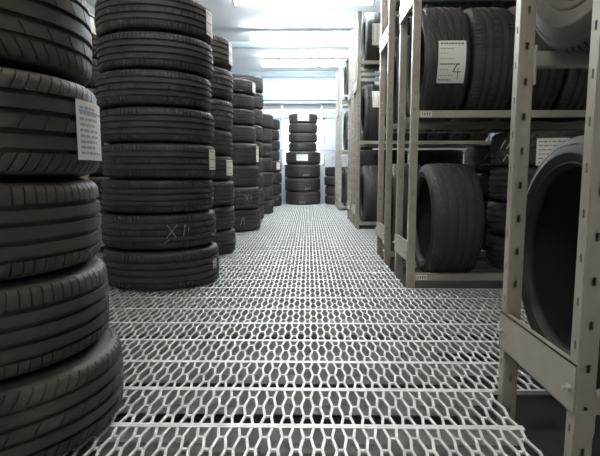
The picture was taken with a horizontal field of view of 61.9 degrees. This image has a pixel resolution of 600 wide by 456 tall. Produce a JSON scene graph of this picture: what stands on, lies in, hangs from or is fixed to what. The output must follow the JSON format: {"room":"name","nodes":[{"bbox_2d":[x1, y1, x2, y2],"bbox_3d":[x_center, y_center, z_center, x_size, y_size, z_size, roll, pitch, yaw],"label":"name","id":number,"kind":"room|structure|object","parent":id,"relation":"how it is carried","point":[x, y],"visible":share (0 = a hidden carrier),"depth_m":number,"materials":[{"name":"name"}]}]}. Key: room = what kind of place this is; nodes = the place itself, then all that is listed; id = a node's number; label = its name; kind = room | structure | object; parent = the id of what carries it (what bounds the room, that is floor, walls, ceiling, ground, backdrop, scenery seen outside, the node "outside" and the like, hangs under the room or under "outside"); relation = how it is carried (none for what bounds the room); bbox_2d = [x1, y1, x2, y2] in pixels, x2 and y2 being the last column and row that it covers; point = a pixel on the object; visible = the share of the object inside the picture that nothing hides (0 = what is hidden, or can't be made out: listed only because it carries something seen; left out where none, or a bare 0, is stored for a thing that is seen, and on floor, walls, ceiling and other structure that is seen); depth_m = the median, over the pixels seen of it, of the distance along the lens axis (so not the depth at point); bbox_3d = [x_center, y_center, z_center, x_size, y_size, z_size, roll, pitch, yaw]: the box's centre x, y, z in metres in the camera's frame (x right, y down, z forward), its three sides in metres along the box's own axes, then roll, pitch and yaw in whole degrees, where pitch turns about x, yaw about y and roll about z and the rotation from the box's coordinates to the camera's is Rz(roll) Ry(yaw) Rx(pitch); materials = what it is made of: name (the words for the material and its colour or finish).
{"room":"tire storage room","nodes":[
{"label":"tire storage room","id":0,"kind":"room"},
{"bbox_2d":[87,3,94,16],"bbox_3d":[-2.483,-0.933,4.135,0.100,3.060,11.550,0,7,1],"label":"wall","id":1,"kind":"structure","parent":0,"point":[91,9],"depth_m":5.77,"materials":[{"name":"white paint"}]},
{"bbox_2d":[230,41,359,48],"bbox_3d":[0.522,-2.707,7.385,5.800,0.085,0.070,0,7,1],"label":"ceiling light","id":2,"kind":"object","parent":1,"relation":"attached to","point":[274,44],"depth_m":7.36,"materials":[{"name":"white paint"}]},
{"bbox_2d":[86,0,388,70],"bbox_3d":[0.467,-2.397,3.918,5.800,0.100,11.550,0,7,1],"label":"ceiling","id":3,"kind":"structure","parent":0,"point":[233,23],"depth_m":6.59,"materials":[{"name":"white paint"}]},
{"bbox_2d":[261,58,344,66],"bbox_3d":[0.090,-2.810,8.482,1.500,0.132,0.090,0,7,1],"label":"ceiling light","id":4,"kind":"object","parent":3,"relation":"attached to","point":[263,64],"visible":0.79,"depth_m":8.46,"materials":[{"name":"white plastic"}]},
{"bbox_2d":[233,0,374,5],"bbox_3d":[0.039,-2.441,5.304,1.500,0.132,0.090,0,7,1],"label":"ceiling light","id":5,"kind":"object","parent":3,"relation":"attached to","point":[235,2],"visible":1,"depth_m":5.29,"materials":[{"name":"white plastic"}]},
{"bbox_2d":[249,29,359,40],"bbox_3d":[0.062,-2.608,6.744,1.500,0.132,0.090,0,7,1],"label":"ceiling light","id":6,"kind":"object","parent":3,"relation":"attached to","point":[270,36],"visible":0.83,"depth_m":6.72,"materials":[{"name":"white plastic"}]},
{"bbox_2d":[61,203,599,455],"bbox_3d":[0.455,0.131,4.615,5.673,0.046,10.576,0,7,1],"label":"floor","id":7,"kind":"structure","parent":0,"point":[295,250],"depth_m":1.88,"materials":[{"name":"metal"}]},
{"bbox_2d":[0,325,123,455],"bbox_3d":[-0.805,0.397,1.265,0.676,0.200,0.676,-6,9,-43],"label":"tyre","id":8,"kind":"object","parent":7,"relation":"on","point":[53,409],"visible":0.71,"depth_m":1.10,"materials":[{"name":"rubber"}]},
{"bbox_2d":[0,256,108,379],"bbox_3d":[-0.833,0.195,1.244,0.670,0.205,0.670,-6,9,-40],"label":"tyre","id":9,"kind":"object","parent":8,"relation":"on","point":[46,319],"visible":0.88,"depth_m":1.09,"materials":[{"name":"rubber"}]},
{"bbox_2d":[0,177,100,280],"bbox_3d":[-0.845,-0.014,1.220,0.670,0.215,0.670,-1,7,-12],"label":"tyre","id":10,"kind":"object","parent":9,"relation":"on","point":[47,225],"visible":1,"depth_m":1.08,"materials":[{"name":"rubber"}]},
{"bbox_2d":[0,66,101,178],"bbox_3d":[-0.838,-0.236,1.192,0.670,0.230,0.670,2,7,18],"label":"tyre","id":11,"kind":"object","parent":10,"relation":"on","point":[50,125],"visible":1,"depth_m":1.06,"materials":[{"name":"rubber"}]},
{"bbox_2d":[0,0,91,86],"bbox_3d":[-0.849,-0.465,1.170,0.670,0.230,0.670,-6,9,-43],"label":"tyre","id":12,"kind":"object","parent":11,"relation":"on","point":[48,37],"visible":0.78,"depth_m":1.07,"materials":[{"name":"rubber"}]},
{"bbox_2d":[98,245,106,252],"bbox_3d":[-1.605,0.100,3.821,0.660,0.200,0.660,4,8,31],"label":"tyre","id":13,"kind":"object","parent":7,"relation":"on","point":[104,246],"visible":0.02,"depth_m":3.56,"materials":[{"name":"rubber"}]},
{"bbox_2d":[98,204,106,226],"bbox_3d":[-1.594,-0.099,3.800,0.660,0.200,0.660,-1,7,-9],"label":"tyre","id":14,"kind":"object","parent":13,"relation":"on","point":[102,210],"visible":0.02,"depth_m":3.54,"materials":[{"name":"rubber"}]},
{"bbox_2d":[77,175,104,203],"bbox_3d":[-1.603,-0.298,3.771,0.660,0.200,0.660,-3,7,-21],"label":"tyre","id":15,"kind":"object","parent":14,"relation":"on","point":[97,179],"visible":0.07,"depth_m":3.51,"materials":[{"name":"rubber"}]},
{"bbox_2d":[89,147,103,174],"bbox_3d":[-1.590,-0.498,3.761,0.660,0.200,0.660,-2,7,-19],"label":"tyre","id":16,"kind":"object","parent":15,"relation":"on","point":[100,170],"visible":0.03,"depth_m":3.51,"materials":[{"name":"rubber"}]},
{"bbox_3d":[-1.593,-0.697,3.735,0.660,0.200,0.660,1,7,9],"label":"tyre","id":17,"kind":"object","parent":16,"relation":"on","visible":0},
{"bbox_2d":[87,88,101,112],"bbox_3d":[-1.599,-0.896,3.705,0.660,0.200,0.660,-1,7,-9],"label":"tyre","id":18,"kind":"object","parent":17,"relation":"on","point":[92,90],"visible":0.02,"depth_m":3.44,"materials":[{"name":"rubber"}]},
{"bbox_2d":[85,59,99,88],"bbox_3d":[-1.609,-1.095,3.680,0.660,0.200,0.660,0,7,-2],"label":"tyre","id":19,"kind":"object","parent":18,"relation":"on","point":[95,72],"visible":0.04,"depth_m":3.43,"materials":[{"name":"rubber"}]},
{"bbox_2d":[103,241,218,290],"bbox_3d":[-0.801,0.197,2.923,0.655,0.216,0.652,1,7,9],"label":"tyre","id":20,"kind":"object","parent":7,"relation":"on","point":[170,269],"visible":0.8,"depth_m":2.64,"materials":[{"name":"rubber"}]},
{"bbox_2d":[101,209,215,249],"bbox_3d":[-0.813,-0.010,2.909,0.640,0.196,0.640,-2,7,-13],"label":"tyre","id":21,"kind":"object","parent":20,"relation":"on","point":[130,231],"visible":0.87,"depth_m":2.64,"materials":[{"name":"rubber"}]},
{"bbox_2d":[100,178,213,212],"bbox_3d":[-0.811,-0.196,2.872,0.622,0.180,0.622,-4,8,-30],"label":"tyre","id":22,"kind":"object","parent":21,"relation":"on","point":[118,195],"visible":0.94,"depth_m":2.61,"materials":[{"name":"rubber"}]},
{"bbox_2d":[101,142,214,178],"bbox_3d":[-0.798,-0.379,2.852,0.622,0.188,0.622,-4,8,-28],"label":"tyre","id":23,"kind":"object","parent":22,"relation":"on","point":[136,160],"visible":1,"depth_m":2.59,"materials":[{"name":"rubber"}]},
{"bbox_2d":[100,106,213,144],"bbox_3d":[-0.801,-0.564,2.834,0.622,0.183,0.622,-1,7,-5],"label":"tyre","id":24,"kind":"object","parent":23,"relation":"on","point":[132,124],"visible":0.88,"depth_m":2.57,"materials":[{"name":"rubber"}]},
{"bbox_2d":[95,69,210,111],"bbox_3d":[-0.813,-0.746,2.807,0.622,0.184,0.622,1,7,12],"label":"tyre","id":25,"kind":"object","parent":24,"relation":"on","point":[126,87],"visible":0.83,"depth_m":2.54,"materials":[{"name":"rubber"}]},
{"bbox_2d":[97,31,212,80],"bbox_3d":[-0.800,-0.932,2.793,0.622,0.186,0.622,-1,7,-13],"label":"tyre","id":26,"kind":"object","parent":25,"relation":"on","point":[129,49],"visible":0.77,"depth_m":2.53,"materials":[{"name":"rubber"}]},
{"bbox_2d":[95,0,212,45],"bbox_3d":[-0.802,-1.120,2.772,0.622,0.192,0.622,-2,7,-17],"label":"tyre","id":27,"kind":"object","parent":26,"relation":"on","point":[190,18],"visible":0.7,"depth_m":2.52,"materials":[{"name":"rubber"}]},
{"bbox_2d":[213,227,235,254],"bbox_3d":[-0.837,0.092,3.955,0.650,0.186,0.650,5,8,35],"label":"tyre","id":28,"kind":"object","parent":7,"relation":"on","point":[225,239],"visible":0.25,"depth_m":3.79,"materials":[{"name":"rubber"}]},
{"bbox_2d":[209,204,234,229],"bbox_3d":[-0.841,-0.093,3.930,0.650,0.186,0.650,-1,7,-7],"label":"tyre","id":29,"kind":"object","parent":28,"relation":"on","point":[224,214],"visible":0.3,"depth_m":3.77,"materials":[{"name":"rubber"}]},
{"bbox_2d":[212,180,234,205],"bbox_3d":[-0.838,-0.278,3.904,0.671,0.187,0.671,1,7,8],"label":"tyre","id":30,"kind":"object","parent":29,"relation":"on","point":[224,192],"visible":0.3,"depth_m":3.73,"materials":[{"name":"rubber"}]},
{"bbox_2d":[206,155,232,180],"bbox_3d":[-0.850,-0.465,3.885,0.650,0.187,0.650,5,8,36],"label":"tyre","id":31,"kind":"object","parent":30,"relation":"on","point":[223,170],"visible":0.33,"depth_m":3.73,"materials":[{"name":"rubber"}]},
{"bbox_2d":[208,129,232,155],"bbox_3d":[-0.850,-0.653,3.864,0.650,0.190,0.650,5,9,39],"label":"tyre","id":32,"kind":"object","parent":31,"relation":"on","point":[222,143],"visible":0.27,"depth_m":3.71,"materials":[{"name":"rubber"}]},
{"bbox_2d":[207,98,232,130],"bbox_3d":[-0.839,-0.860,3.846,0.644,0.225,0.644,-3,7,-25],"label":"tyre","id":33,"kind":"object","parent":32,"relation":"on","point":[221,111],"visible":0.28,"depth_m":3.68,"materials":[{"name":"rubber"}]},
{"bbox_2d":[209,66,232,101],"bbox_3d":[-0.835,-1.083,3.811,0.644,0.225,0.644,2,7,20],"label":"tyre","id":34,"kind":"object","parent":33,"relation":"on","point":[221,82],"visible":0.28,"depth_m":3.65,"materials":[{"name":"rubber"}]},
{"bbox_2d":[210,34,231,70],"bbox_3d":[-0.839,-1.308,3.790,0.646,0.225,0.644,2,7,17],"label":"tyre","id":35,"kind":"object","parent":34,"relation":"on","point":[221,47],"visible":0.26,"depth_m":3.64,"materials":[{"name":"rubber"}]},
{"bbox_2d":[232,207,260,231],"bbox_3d":[-0.769,-0.106,5.446,0.680,0.235,0.680,1,7,10],"label":"tyre","id":36,"kind":"object","parent":7,"relation":"on","point":[245,219],"visible":0.37,"depth_m":5.20,"materials":[{"name":"rubber"}]},
{"bbox_2d":[231,186,259,208],"bbox_3d":[-0.772,-0.336,5.402,0.680,0.232,0.680,2,7,18],"label":"tyre","id":37,"kind":"object","parent":36,"relation":"on","point":[247,197],"visible":0.46,"depth_m":5.16,"materials":[{"name":"rubber"}]},
{"bbox_2d":[229,165,259,186],"bbox_3d":[-0.772,-0.566,5.394,0.670,0.225,0.670,-3,7,-25],"label":"tyre","id":38,"kind":"object","parent":37,"relation":"on","point":[243,175],"visible":0.38,"depth_m":5.15,"materials":[{"name":"rubber"}]},
{"bbox_2d":[227,142,258,164],"bbox_3d":[-0.780,-0.789,5.356,0.670,0.225,0.670,4,8,30],"label":"tyre","id":39,"kind":"object","parent":38,"relation":"on","point":[242,153],"visible":0.41,"depth_m":5.11,"materials":[{"name":"rubber"}]},
{"bbox_2d":[227,125,255,143],"bbox_3d":[-0.785,-0.991,5.334,0.630,0.180,0.630,1,7,10],"label":"tyre","id":40,"kind":"object","parent":39,"relation":"on","point":[240,133],"visible":0.41,"depth_m":5.11,"materials":[{"name":"rubber"}]},
{"bbox_2d":[233,108,254,126],"bbox_3d":[-0.783,-1.162,5.306,0.610,0.165,0.610,0,7,-1],"label":"tyre","id":41,"kind":"object","parent":40,"relation":"on","point":[246,117],"visible":0.34,"depth_m":5.10,"materials":[{"name":"rubber"}]},
{"bbox_2d":[230,93,253,110],"bbox_3d":[-0.783,-1.319,5.291,0.600,0.150,0.600,1,7,7],"label":"tyre","id":42,"kind":"object","parent":41,"relation":"on","point":[242,101],"visible":0.38,"depth_m":5.08,"materials":[{"name":"rubber"}]},
{"bbox_2d":[233,78,254,95],"bbox_3d":[-0.767,-1.466,5.270,0.592,0.145,0.589,2,7,19],"label":"tyre","id":43,"kind":"object","parent":42,"relation":"on","point":[242,86],"visible":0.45,"depth_m":5.07,"materials":[{"name":"rubber"}]},
{"bbox_2d":[257,204,263,218],"bbox_3d":[-0.800,-0.215,6.540,0.669,0.200,0.669,-3,7,-24],"label":"tyre","id":44,"kind":"object","parent":7,"relation":"on","point":[261,206],"visible":0.13,"depth_m":6.45,"materials":[{"name":"rubber"}]},
{"bbox_2d":[259,188,263,203],"bbox_3d":[-0.794,-0.413,6.505,0.660,0.200,0.660,4,8,31],"label":"tyre","id":45,"kind":"object","parent":44,"relation":"on","point":[261,194],"visible":0.13,"depth_m":6.40,"materials":[{"name":"rubber"}]},
{"bbox_2d":[256,173,263,187],"bbox_3d":[-0.804,-0.614,6.494,0.660,0.200,0.660,2,7,16],"label":"tyre","id":46,"kind":"object","parent":45,"relation":"on","point":[261,181],"visible":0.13,"depth_m":6.39,"materials":[{"name":"rubber"}]},
{"bbox_2d":[255,158,262,172],"bbox_3d":[-0.808,-0.811,6.457,0.660,0.200,0.660,1,7,7],"label":"tyre","id":47,"kind":"object","parent":46,"relation":"on","point":[260,162],"visible":0.15,"depth_m":6.34,"materials":[{"name":"rubber"}]},
{"bbox_2d":[253,141,262,156],"bbox_3d":[-0.806,-1.011,6.440,0.660,0.200,0.660,-4,8,-31],"label":"tyre","id":48,"kind":"object","parent":47,"relation":"on","point":[259,144],"visible":0.16,"depth_m":6.32,"materials":[{"name":"rubber"}]},
{"bbox_2d":[253,125,262,141],"bbox_3d":[-0.806,-1.209,6.407,0.660,0.200,0.660,4,8,30],"label":"tyre","id":49,"kind":"object","parent":48,"relation":"on","point":[259,130],"visible":0.16,"depth_m":6.27,"materials":[{"name":"rubber"}]},
{"bbox_2d":[253,108,262,125],"bbox_3d":[-0.803,-1.410,6.395,0.660,0.200,0.660,2,7,18],"label":"tyre","id":50,"kind":"object","parent":49,"relation":"on","point":[258,113],"visible":0.22,"depth_m":6.25,"materials":[{"name":"rubber"}]},
{"bbox_2d":[253,92,262,109],"bbox_3d":[-0.797,-1.609,6.371,0.660,0.200,0.660,-6,9,-41],"label":"tyre","id":51,"kind":"object","parent":50,"relation":"on","point":[258,98],"visible":0.23,"depth_m":6.22,"materials":[{"name":"rubber"}]},
{"bbox_2d":[231,73,262,93],"bbox_3d":[-0.797,-1.807,6.339,0.681,0.200,0.681,5,8,37],"label":"tyre","id":52,"kind":"object","parent":51,"relation":"on","point":[258,81],"visible":0.33,"depth_m":6.12,"materials":[{"name":"rubber"}]},
{"bbox_2d":[285,191,320,204],"bbox_3d":[0.057,-0.584,9.502,0.670,0.250,0.670,2,7,17],"label":"tyre","id":53,"kind":"object","parent":7,"relation":"on","point":[292,197],"visible":0.96,"depth_m":9.22,"materials":[{"name":"rubber"}]},
{"bbox_2d":[285,178,319,190],"bbox_3d":[0.050,-0.829,9.465,0.670,0.245,0.670,5,8,38],"label":"tyre","id":54,"kind":"object","parent":53,"relation":"on","point":[292,184],"visible":0.97,"depth_m":9.18,"materials":[{"name":"rubber"}]},
{"bbox_2d":[285,164,319,177],"bbox_3d":[0.048,-1.076,9.436,0.670,0.250,0.670,5,8,37],"label":"tyre","id":55,"kind":"object","parent":54,"relation":"on","point":[291,170],"visible":1,"depth_m":9.15,"materials":[{"name":"rubber"}]},
{"bbox_2d":[285,151,320,163],"bbox_3d":[0.057,-1.318,9.414,0.670,0.235,0.673,1,7,8],"label":"tyre","id":56,"kind":"object","parent":55,"relation":"on","point":[292,157],"visible":0.98,"depth_m":9.13,"materials":[{"name":"rubber"}]},
{"bbox_2d":[288,142,316,150],"bbox_3d":[0.054,-1.517,9.392,0.540,0.165,0.540,-4,8,-29],"label":"tyre","id":57,"kind":"object","parent":56,"relation":"on","point":[294,146],"visible":0.79,"depth_m":9.16,"materials":[{"name":"rubber"}]},
{"bbox_2d":[288,133,317,142],"bbox_3d":[0.054,-1.684,9.374,0.550,0.170,0.550,-1,7,-11],"label":"tyre","id":58,"kind":"object","parent":57,"relation":"on","point":[292,137],"visible":0.9,"depth_m":9.14,"materials":[{"name":"rubber"}]},
{"bbox_2d":[288,123,317,132],"bbox_3d":[0.055,-1.856,9.348,0.550,0.175,0.550,3,7,26],"label":"tyre","id":59,"kind":"object","parent":58,"relation":"on","point":[294,127],"visible":0.93,"depth_m":9.12,"materials":[{"name":"rubber"}]},
{"bbox_2d":[288,113,316,123],"bbox_3d":[0.056,-2.027,9.326,0.540,0.170,0.543,-2,7,-17],"label":"tyre","id":60,"kind":"object","parent":59,"relation":"on","point":[299,117],"visible":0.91,"depth_m":9.10,"materials":[{"name":"rubber"}]},
{"bbox_2d":[265,104,344,202],"bbox_3d":[0.158,-1.444,9.745,1.700,1.897,0.065,0,7,1],"label":"wall rack","id":61,"kind":"object","parent":7,"relation":"on","point":[281,113],"visible":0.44,"depth_m":9.71,"materials":[{"name":"white metal"}]},
{"bbox_2d":[109,225,599,455],"bbox_3d":[0.467,0.543,4.259,5.800,0.100,11.550,0,7,1],"label":"floor","id":62,"kind":"structure","parent":0,"point":[543,418],"depth_m":2.04,"materials":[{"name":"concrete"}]},
{"bbox_2d":[80,0,109,258],"bbox_3d":[-1.848,-0.710,3.168,1.144,2.640,0.406,0,7,1],"label":"storage rack","id":63,"kind":"object","parent":62,"relation":"on","point":[92,18],"visible":0.02,"depth_m":3.19,"materials":[{"name":"metal"}]},
{"bbox_2d":[65,287,522,455],"bbox_3d":[-0.886,0.277,4.670,2.980,0.254,10.616,0,7,1],"label":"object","id":64,"kind":"structure","parent":62,"relation":"on","point":[262,450],"depth_m":1.53,"materials":[{"name":"grey metal"}]},
{"bbox_2d":[346,29,472,222],"bbox_3d":[1.913,-1.069,6.268,2.624,2.640,0.406,0,7,1],"label":"storage rack","id":65,"kind":"object","parent":62,"relation":"on","point":[351,39],"visible":0.31,"depth_m":6.18,"materials":[{"name":"metal"}]},
{"bbox_3d":[1.032,-0.272,6.399,0.650,0.203,0.650,-5,8,-37],"label":"tyre","id":66,"kind":"object","parent":65,"relation":"on","visible":0},
{"bbox_3d":[1.035,-0.473,6.372,0.650,0.203,0.650,0,7,3],"label":"tyre","id":67,"kind":"object","parent":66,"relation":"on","visible":0},
{"bbox_3d":[1.035,-0.676,6.348,0.650,0.203,0.650,0,7,-1],"label":"tyre","id":68,"kind":"object","parent":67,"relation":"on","visible":0},
{"bbox_2d":[360,150,407,166],"bbox_3d":[1.034,-0.878,6.329,0.650,0.203,0.650,-4,8,-32],"label":"tyre","id":69,"kind":"object","parent":68,"relation":"on","point":[367,157],"visible":0.48,"depth_m":6.06,"materials":[{"name":"rubber"}]},
{"bbox_3d":[1.725,-0.270,6.386,0.650,0.203,0.650,6,9,42],"label":"tyre","id":70,"kind":"object","parent":65,"relation":"on","visible":0},
{"bbox_3d":[1.721,-0.472,6.360,0.650,0.203,0.650,-2,7,-19],"label":"tyre","id":71,"kind":"object","parent":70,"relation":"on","visible":0},
{"bbox_3d":[1.719,-0.674,6.334,0.650,0.203,0.650,0,7,4],"label":"tyre","id":72,"kind":"object","parent":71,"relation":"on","visible":0},
{"bbox_2d":[417,150,462,166],"bbox_3d":[1.720,-0.876,6.312,0.650,0.203,0.650,-4,8,-29],"label":"tyre","id":73,"kind":"object","parent":72,"relation":"on","point":[425,157],"visible":0.62,"depth_m":6.03,"materials":[{"name":"rubber"}]},
{"bbox_2d":[335,71,489,206],"bbox_3d":[1.923,-1.355,8.732,2.624,2.640,0.406,0,7,1],"label":"storage rack","id":74,"kind":"object","parent":62,"relation":"on","point":[344,103],"visible":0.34,"depth_m":8.62,"materials":[{"name":"metal"}]},
{"bbox_2d":[337,61,497,210],"bbox_3d":[1.911,-1.273,8.026,2.624,2.640,0.406,0,7,1],"label":"storage rack","id":75,"kind":"object","parent":62,"relation":"on","point":[341,97],"visible":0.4,"depth_m":7.89,"materials":[{"name":"metal"}]},
{"bbox_2d":[343,111,352,152],"bbox_3d":[0.822,-1.539,8.012,0.223,0.669,0.672,0,8,1],"label":"tyre","id":76,"kind":"object","parent":75,"relation":"on","point":[345,123],"visible":0.3,"depth_m":7.83,"materials":[{"name":"rubber"}]},
{"bbox_2d":[351,11,490,228],"bbox_3d":[1.907,-0.991,5.592,2.624,2.640,0.406,0,7,1],"label":"storage rack","id":77,"kind":"object","parent":62,"relation":"on","point":[358,62],"visible":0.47,"depth_m":5.45,"materials":[{"name":"metal"}]},
{"bbox_2d":[359,165,380,221],"bbox_3d":[0.807,-0.381,5.682,0.244,0.662,0.662,0,7,2],"label":"tyre","id":78,"kind":"object","parent":77,"relation":"on","point":[368,186],"visible":0.8,"depth_m":5.42,"materials":[{"name":"rubber"}]},
{"bbox_2d":[360,84,382,144],"bbox_3d":[0.801,-1.259,5.580,0.235,0.661,0.662,0,7,3],"label":"tyre","id":79,"kind":"object","parent":77,"relation":"on","point":[369,113],"visible":0.7,"depth_m":5.32,"materials":[{"name":"rubber"}]},
{"bbox_2d":[361,12,383,68],"bbox_3d":[0.802,-2.053,5.487,0.222,0.583,0.586,0,7,1],"label":"tyre","id":80,"kind":"object","parent":77,"relation":"on","point":[371,23],"visible":0.76,"depth_m":5.26,"materials":[{"name":"rubber"}]},
{"bbox_2d":[423,133,446,144],"bbox_3d":[1.480,-1.259,5.569,0.233,0.664,0.664,0,7,2],"label":"tire","id":81,"kind":"object","parent":77,"relation":"on","point":[429,136],"visible":0.21,"depth_m":5.41,"materials":[{"name":"rubber"}]},
{"bbox_2d":[443,133,467,144],"bbox_3d":[1.705,-1.256,5.566,0.240,0.659,0.660,0,7,3],"label":"tyre","id":82,"kind":"object","parent":77,"relation":"on","point":[449,136],"visible":0.16,"depth_m":5.41,"materials":[{"name":"rubber"}]},
{"bbox_2d":[463,133,488,144],"bbox_3d":[1.931,-1.252,5.563,0.232,0.651,0.651,0,7,2],"label":"tyre","id":83,"kind":"object","parent":77,"relation":"on","point":[471,136],"visible":0.16,"depth_m":5.40,"materials":[{"name":"rubber"}]},
{"bbox_2d":[375,0,584,270],"bbox_3d":[1.890,-0.758,3.586,2.624,2.640,0.406,0,7,1],"label":"storage rack","id":84,"kind":"object","parent":62,"relation":"on","point":[387,36],"visible":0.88,"depth_m":3.46,"materials":[{"name":"metal"}]},
{"bbox_2d":[383,164,420,250],"bbox_3d":[0.763,-0.143,3.676,0.247,0.654,0.654,0,7,2],"label":"tyre","id":85,"kind":"object","parent":84,"relation":"on","point":[394,166],"visible":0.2,"depth_m":3.44,"materials":[{"name":"rubber"}]},
{"bbox_2d":[385,35,419,131],"bbox_3d":[0.763,-1.024,3.574,0.245,0.658,0.657,0,7,2],"label":"tyre","id":86,"kind":"object","parent":84,"relation":"on","point":[397,38],"visible":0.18,"depth_m":3.40,"materials":[{"name":"rubber"}]},
{"bbox_2d":[425,1,462,7],"bbox_3d":[1.015,-1.865,3.472,0.230,0.662,0.662,0,7,1],"label":"tyre","id":87,"kind":"object","parent":84,"relation":"on","point":[452,4],"visible":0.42,"depth_m":3.45,"materials":[{"name":"rubber"}]},
{"bbox_2d":[459,1,496,10],"bbox_3d":[1.249,-1.867,3.469,0.234,0.663,0.663,0,7,2],"label":"tyre","id":88,"kind":"object","parent":84,"relation":"on","point":[465,4],"visible":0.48,"depth_m":3.45,"materials":[{"name":"rubber"}]},
{"bbox_3d":[1.547,0.050,3.703,0.660,0.185,0.660,0,7,3],"label":"tyre","id":89,"kind":"object","parent":84,"relation":"on","visible":0},
{"bbox_2d":[483,198,493,223],"bbox_3d":[1.552,-0.134,3.679,0.660,0.185,0.660,-2,7,-16],"label":"tyre","id":90,"kind":"object","parent":89,"relation":"on","point":[486,200],"visible":0.06,"depth_m":3.48,"materials":[{"name":"rubber"}]},
{"bbox_2d":[476,172,490,197],"bbox_3d":[1.548,-0.318,3.658,0.660,0.185,0.660,-2,7,-19],"label":"tyre","id":91,"kind":"object","parent":90,"relation":"on","point":[483,177],"visible":0.07,"depth_m":3.47,"materials":[{"name":"rubber"}]},
{"bbox_2d":[465,145,496,171],"bbox_3d":[1.550,-0.503,3.642,0.660,0.185,0.660,6,9,40],"label":"tyre","id":92,"kind":"object","parent":91,"relation":"on","point":[478,157],"visible":0.34,"depth_m":3.50,"materials":[{"name":"rubber"}]},
{"bbox_2d":[392,0,585,308],"bbox_3d":[1.887,-0.671,2.831,2.624,2.640,0.406,0,7,1],"label":"storage rack","id":93,"kind":"object","parent":62,"relation":"on","point":[403,248],"visible":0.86,"depth_m":2.75,"materials":[{"name":"metal"}]},
{"bbox_2d":[406,7,470,121],"bbox_3d":[0.762,-0.911,2.821,0.232,0.613,0.616,0,7,1],"label":"tyre","id":94,"kind":"object","parent":93,"relation":"on","point":[445,52],"visible":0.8,"depth_m":2.56,"materials":[{"name":"rubber"}]},
{"bbox_2d":[411,163,484,272],"bbox_3d":[0.841,-0.052,2.920,0.279,0.648,0.648,0,7,1],"label":"tyre","id":95,"kind":"object","parent":93,"relation":"on","point":[450,210],"visible":0.86,"depth_m":2.66,"materials":[{"name":"rubber"}]},
{"bbox_2d":[453,7,514,121],"bbox_3d":[1.003,-0.910,2.818,0.248,0.612,0.612,0,7,2],"label":"tyre","id":96,"kind":"object","parent":93,"relation":"on","point":[492,29],"visible":0.67,"depth_m":2.56,"materials":[{"name":"rubber"}]},
{"bbox_2d":[486,232,504,269],"bbox_3d":[1.408,0.135,2.929,0.600,0.195,0.600,-1,7,-6],"label":"tyre","id":97,"kind":"object","parent":93,"relation":"on","point":[495,243],"visible":0.16,"depth_m":2.87,"materials":[{"name":"rubber"}]},
{"bbox_2d":[486,200,506,235],"bbox_3d":[1.408,-0.060,2.916,0.600,0.195,0.600,-5,8,-37],"label":"tyre","id":98,"kind":"object","parent":97,"relation":"on","point":[496,213],"visible":0.22,"depth_m":2.85,"materials":[{"name":"rubber"}]},
{"bbox_2d":[489,167,537,201],"bbox_3d":[1.408,-0.254,2.883,0.600,0.195,0.600,2,7,17],"label":"tyre","id":99,"kind":"object","parent":98,"relation":"on","point":[498,182],"visible":0.29,"depth_m":2.81,"materials":[{"name":"rubber"}]},
{"bbox_2d":[490,129,584,166],"bbox_3d":[1.412,-0.449,2.865,0.600,0.195,0.600,0,7,-3],"label":"tyre","id":100,"kind":"object","parent":99,"relation":"on","point":[542,142],"visible":0.41,"depth_m":2.63,"materials":[{"name":"rubber"}]},
{"bbox_2d":[496,6,564,121],"bbox_3d":[1.245,-0.914,2.814,0.253,0.620,0.621,0,7,3],"label":"tyre","id":101,"kind":"object","parent":93,"relation":"on","point":[545,91],"visible":0.22,"depth_m":2.58,"materials":[{"name":"rubber"}]},
{"bbox_2d":[538,68,588,121],"bbox_3d":[1.488,-0.910,2.810,0.246,0.614,0.614,0,7,2],"label":"tyre","id":102,"kind":"object","parent":93,"relation":"on","point":[572,95],"visible":0.14,"depth_m":2.60,"materials":[{"name":"rubber"}]},
{"bbox_2d":[496,0,599,455],"bbox_3d":[1.710,-0.471,1.110,2.324,2.640,0.406,0,7,1],"label":"storage rack","id":103,"kind":"object","parent":62,"relation":"on","point":[571,380],"visible":0.97,"depth_m":1.13,"materials":[{"name":"metal"}]},
{"bbox_2d":[522,135,599,388],"bbox_3d":[0.745,0.076,1.190,0.256,0.592,0.593,0,7,3],"label":"tyre","id":104,"kind":"object","parent":103,"relation":"on","point":[554,191],"visible":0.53,"depth_m":1.41,"materials":[{"name":"rubber"}]},
{"bbox_2d":[536,0,592,53],"bbox_3d":[0.739,-0.743,1.095,0.256,0.685,0.686,0,7,2],"label":"tyre","id":105,"kind":"object","parent":103,"relation":"on","point":[564,25],"visible":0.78,"depth_m":1.18,"materials":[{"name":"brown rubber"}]},
{"bbox_2d":[261,77,466,209],"bbox_3d":[0.560,-1.599,9.884,6.000,3.060,0.120,0,7,1],"label":"wall","id":106,"kind":"structure","parent":0,"point":[270,84],"depth_m":9.75,"materials":[{"name":"white paint"}]},
{"bbox_2d":[263,101,335,104],"bbox_3d":[0.558,-2.409,9.633,5.700,0.047,0.192,0,7,1],"label":"pipe","id":107,"kind":"object","parent":106,"relation":"attached to","point":[264,102],"visible":0.28,"depth_m":9.55,"materials":[{"name":"white metal"}]},
{"bbox_2d":[280,118,324,165],"bbox_3d":[0.045,-1.699,9.871,0.890,0.940,0.060,0,7,1],"label":"window","id":108,"kind":"structure","parent":106,"relation":"in","point":[285,120],"depth_m":9.86,"materials":[{"name":"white glass"}]},
{"bbox_2d":[262,92,343,100],"bbox_3d":[0.557,-2.517,9.589,5.760,0.150,0.245,0,7,1],"label":"ceiling light","id":109,"kind":"object","parent":106,"relation":"attached to","point":[267,96],"visible":0.11,"depth_m":9.50,"materials":[{"name":"blue paint"}]},
{"bbox_2d":[230,71,379,76],"bbox_3d":[0.558,-2.957,9.611,5.800,0.100,0.070,0,7,1],"label":"trim","id":110,"kind":"structure","parent":106,"relation":"attached to","point":[257,73],"depth_m":9.59,"materials":[{"name":"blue paint"}]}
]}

